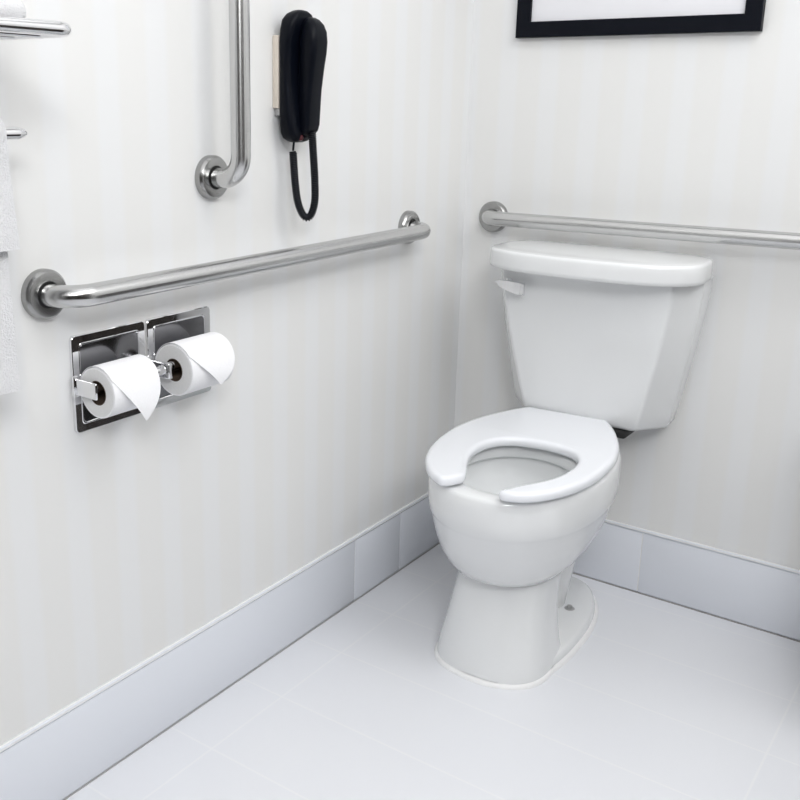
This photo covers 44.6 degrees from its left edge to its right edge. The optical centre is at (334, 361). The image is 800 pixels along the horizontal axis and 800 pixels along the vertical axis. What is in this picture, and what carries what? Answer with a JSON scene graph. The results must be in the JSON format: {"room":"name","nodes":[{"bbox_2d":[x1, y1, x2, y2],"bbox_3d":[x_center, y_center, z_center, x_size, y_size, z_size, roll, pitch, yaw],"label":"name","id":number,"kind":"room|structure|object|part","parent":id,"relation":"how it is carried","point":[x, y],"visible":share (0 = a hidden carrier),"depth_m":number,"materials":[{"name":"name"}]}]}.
{"room":"accessible hotel bathroom","nodes":[
{"label":"accessible hotel bathroom","id":0,"kind":"room"},
{"bbox_2d":[0,0,473,744],"bbox_3d":[-0.589,-0.431,1.137,0.092,2.438,3.128,11,18,35],"label":"wall","id":1,"kind":"structure","parent":0,"point":[122,539],"depth_m":1.70,"materials":[{"name":"paint"}]},
{"bbox_2d":[0,16,71,139],"bbox_3d":[-0.547,-0.286,0.975,0.206,0.159,0.603,11,18,35],"label":"towel rack","id":2,"kind":"object","parent":1,"relation":"attached to","point":[11,28],"visible":1,"depth_m":1.09,"materials":[{"name":"silver metal"}]},
{"bbox_3d":[-0.556,-0.341,0.966,0.009,0.009,0.564,11,18,35],"label":"shelf rail","id":3,"kind":"part","parent":2,"relation":"part of","materials":[{"name":"silver metal"}]},
{"bbox_2d":[0,118,19,251],"bbox_3d":[-0.527,-0.190,1.078,0.067,0.166,0.364,11,18,35],"label":"hand towel","id":4,"kind":"object","parent":2,"relation":"hanging from","point":[9,236],"visible":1,"depth_m":1.20,"materials":[{"name":"white fabric"}]},
{"bbox_2d":[0,251,20,394],"bbox_3d":[-0.542,-0.091,1.087,0.044,0.341,0.394,11,18,35],"label":"bath towel","id":5,"kind":"object","parent":2,"relation":"hanging from","point":[9,369],"visible":0.96,"depth_m":1.25,"materials":[{"name":"white fabric"}]},
{"bbox_2d":[0,0,25,17],"bbox_3d":[-0.521,-0.398,0.981,0.164,0.090,0.379,11,18,35],"label":"folded towel","id":6,"kind":"object","parent":2,"relation":"on","point":[13,8],"visible":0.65,"depth_m":1.07,"materials":[{"name":"white fabric"}]},
{"bbox_3d":[-0.515,-0.332,0.937,0.009,0.009,0.564,11,18,35],"label":"shelf rail","id":7,"kind":"part","parent":2,"relation":"part of","materials":[{"name":"silver metal"}]},
{"bbox_3d":[-0.547,-0.343,0.959,0.206,0.017,0.581,11,18,35],"label":"rail","id":8,"kind":"part","parent":2,"relation":"part of","materials":[{"name":"silver metal"}]},
{"bbox_2d":[69,306,210,432],"bbox_3d":[-0.285,0.012,1.559,0.061,0.152,0.301,11,18,35],"label":"toilet paper holder","id":9,"kind":"object","parent":1,"relation":"attached to","point":[96,347],"visible":0.59,"depth_m":1.53,"materials":[{"name":"silver metal"}]},
{"bbox_3d":[-0.371,0.042,1.446,0.052,0.033,0.011,11,18,35],"label":"arm","id":10,"kind":"part","parent":9,"relation":"part of","materials":[{"name":"silver metal"}]},
{"bbox_3d":[-0.350,0.022,1.517,0.007,0.152,0.146,11,18,35],"label":"mounting plate","id":11,"kind":"part","parent":9,"relation":"part of","materials":[{"name":"silver metal"}]},
{"bbox_3d":[-0.350,0.022,1.517,0.004,0.121,0.115,11,18,35],"label":"recess panel","id":12,"kind":"part","parent":9,"relation":"part of","materials":[{"name":"silver metal"}]},
{"bbox_2d":[80,354,160,420],"bbox_3d":[-0.322,0.042,1.475,0.090,0.087,0.091,11,18,35],"label":"toilet paper roll","id":13,"kind":"object","parent":9,"relation":"on","point":[129,383],"visible":1,"depth_m":1.45,"materials":[{"name":"paper"}]},
{"bbox_3d":[-0.282,0.011,1.560,0.056,0.033,0.017,11,18,35],"label":"arm","id":14,"kind":"part","parent":9,"relation":"part of","materials":[{"name":"silver metal"}]},
{"bbox_3d":[-0.261,-0.008,1.635,0.007,0.152,0.146,11,18,35],"label":"mounting plate","id":15,"kind":"part","parent":9,"relation":"part of","materials":[{"name":"silver metal"}]},
{"bbox_3d":[-0.261,-0.008,1.635,0.004,0.121,0.115,11,18,35],"label":"recess panel","id":16,"kind":"part","parent":9,"relation":"part of","materials":[{"name":"silver metal"}]},
{"bbox_2d":[155,332,234,395],"bbox_3d":[-0.226,0.004,1.594,0.096,0.087,0.099,11,18,35],"label":"toilet paper roll","id":17,"kind":"object","parent":9,"relation":"on","point":[205,360],"visible":0.94,"depth_m":1.56,"materials":[{"name":"paper"}]},
{"bbox_2d":[0,492,439,799],"bbox_3d":[-0.563,0.676,1.401,0.009,0.158,2.943,11,18,35],"label":"baseboard","id":18,"kind":"structure","parent":1,"relation":"attached to","point":[59,754],"depth_m":1.80,"materials":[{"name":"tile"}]},
{"bbox_2d":[195,0,250,198],"bbox_3d":[-0.170,-0.629,1.517,0.086,0.750,0.073,11,18,35],"label":"grab bar","id":19,"kind":"object","parent":1,"relation":"attached to","point":[213,176],"visible":1,"depth_m":1.55,"materials":[{"name":"metal"}]},
{"bbox_2d":[21,210,430,319],"bbox_3d":[-0.098,-0.191,1.752,0.077,0.077,1.052,11,18,35],"label":"grab bar","id":20,"kind":"object","parent":1,"relation":"attached to","point":[44,292],"visible":1,"depth_m":1.52,"materials":[{"name":"metal"}]},
{"bbox_2d":[272,10,327,221],"bbox_3d":[-0.058,-0.435,1.740,0.076,0.365,0.083,11,18,35],"label":"wall telephone","id":21,"kind":"object","parent":1,"relation":"attached to","point":[299,51],"visible":1,"depth_m":1.71,"materials":[{"name":"black plastic"}]},
{"bbox_3d":[-0.081,-0.517,1.739,0.014,0.123,0.080,11,18,35],"label":"mounting plate","id":22,"kind":"part","parent":21,"relation":"part of","materials":[{"name":"beige plastic"}]},
{"bbox_3d":[-0.055,-0.332,1.755,0.054,0.159,0.026,-2,15,-9],"label":"coiled cord","id":23,"kind":"part","parent":21,"relation":"part of","materials":[{"name":"black plastic"}]},
{"bbox_2d":[62,543,799,799],"bbox_3d":[0.267,0.967,0.849,2.254,0.092,3.128,11,18,35],"label":"floor","id":24,"kind":"structure","parent":0,"point":[662,700],"depth_m":1.80,"materials":[{"name":"white tile"}]},
{"bbox_2d":[425,240,713,689],"bbox_3d":[0.427,0.201,1.998,0.460,0.813,0.641,11,18,35],"label":"toilet","id":25,"kind":"object","parent":24,"relation":"on","point":[602,340],"visible":1,"depth_m":1.98,"materials":[{"name":"white ceramic"}]},
{"bbox_3d":[0.376,-0.161,2.095,0.073,0.031,0.013,14,20,41],"label":"flush lever","id":26,"kind":"part","parent":25,"relation":"part of","materials":[{"name":"white plastic"}]},
{"bbox_3d":[0.385,0.176,1.942,0.345,0.019,0.514,11,18,35],"label":"seat","id":27,"kind":"part","parent":25,"relation":"part of","materials":[{"name":"white plastic"}]},
{"bbox_3d":[0.386,0.306,1.983,0.346,0.242,0.525,11,18,35],"label":"bowl","id":28,"kind":"part","parent":25,"relation":"part of","materials":[{"name":"white ceramic"}]},
{"bbox_3d":[0.550,-0.211,2.052,0.456,0.042,0.244,11,18,35],"label":"tank lid","id":29,"kind":"part","parent":25,"relation":"part of","materials":[{"name":"white ceramic"}]},
{"bbox_3d":[0.562,-0.036,2.127,0.447,0.338,0.162,10,18,32],"label":"tank","id":30,"kind":"part","parent":25,"relation":"part of","materials":[{"name":"white ceramic"}]},
{"bbox_2d":[454,0,799,569],"bbox_3d":[1.181,-0.560,1.708,2.070,2.438,0.092,11,18,35],"label":"wall","id":31,"kind":"structure","parent":0,"point":[695,129],"depth_m":2.08,"materials":[{"name":"paper"}]},
{"bbox_2d":[479,201,799,249],"bbox_3d":[0.714,-0.271,2.027,0.957,0.086,0.077,11,18,35],"label":"grab bar","id":32,"kind":"object","parent":31,"relation":"attached to","point":[494,216],"visible":1,"depth_m":2.04,"materials":[{"name":"metal"}]},
{"bbox_2d":[515,0,765,37],"bbox_3d":[0.622,-1.005,1.945,0.519,0.667,0.018,11,18,35],"label":"picture frame","id":33,"kind":"object","parent":31,"relation":"attached to","point":[535,18],"visible":1,"depth_m":2.02,"materials":[{"name":"black"}]},
{"bbox_2d":[573,519,799,641],"bbox_3d":[1.139,0.549,1.960,2.063,0.158,0.009,11,18,35],"label":"baseboard","id":34,"kind":"structure","parent":31,"relation":"attached to","point":[758,593],"depth_m":2.18,"materials":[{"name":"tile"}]}
]}

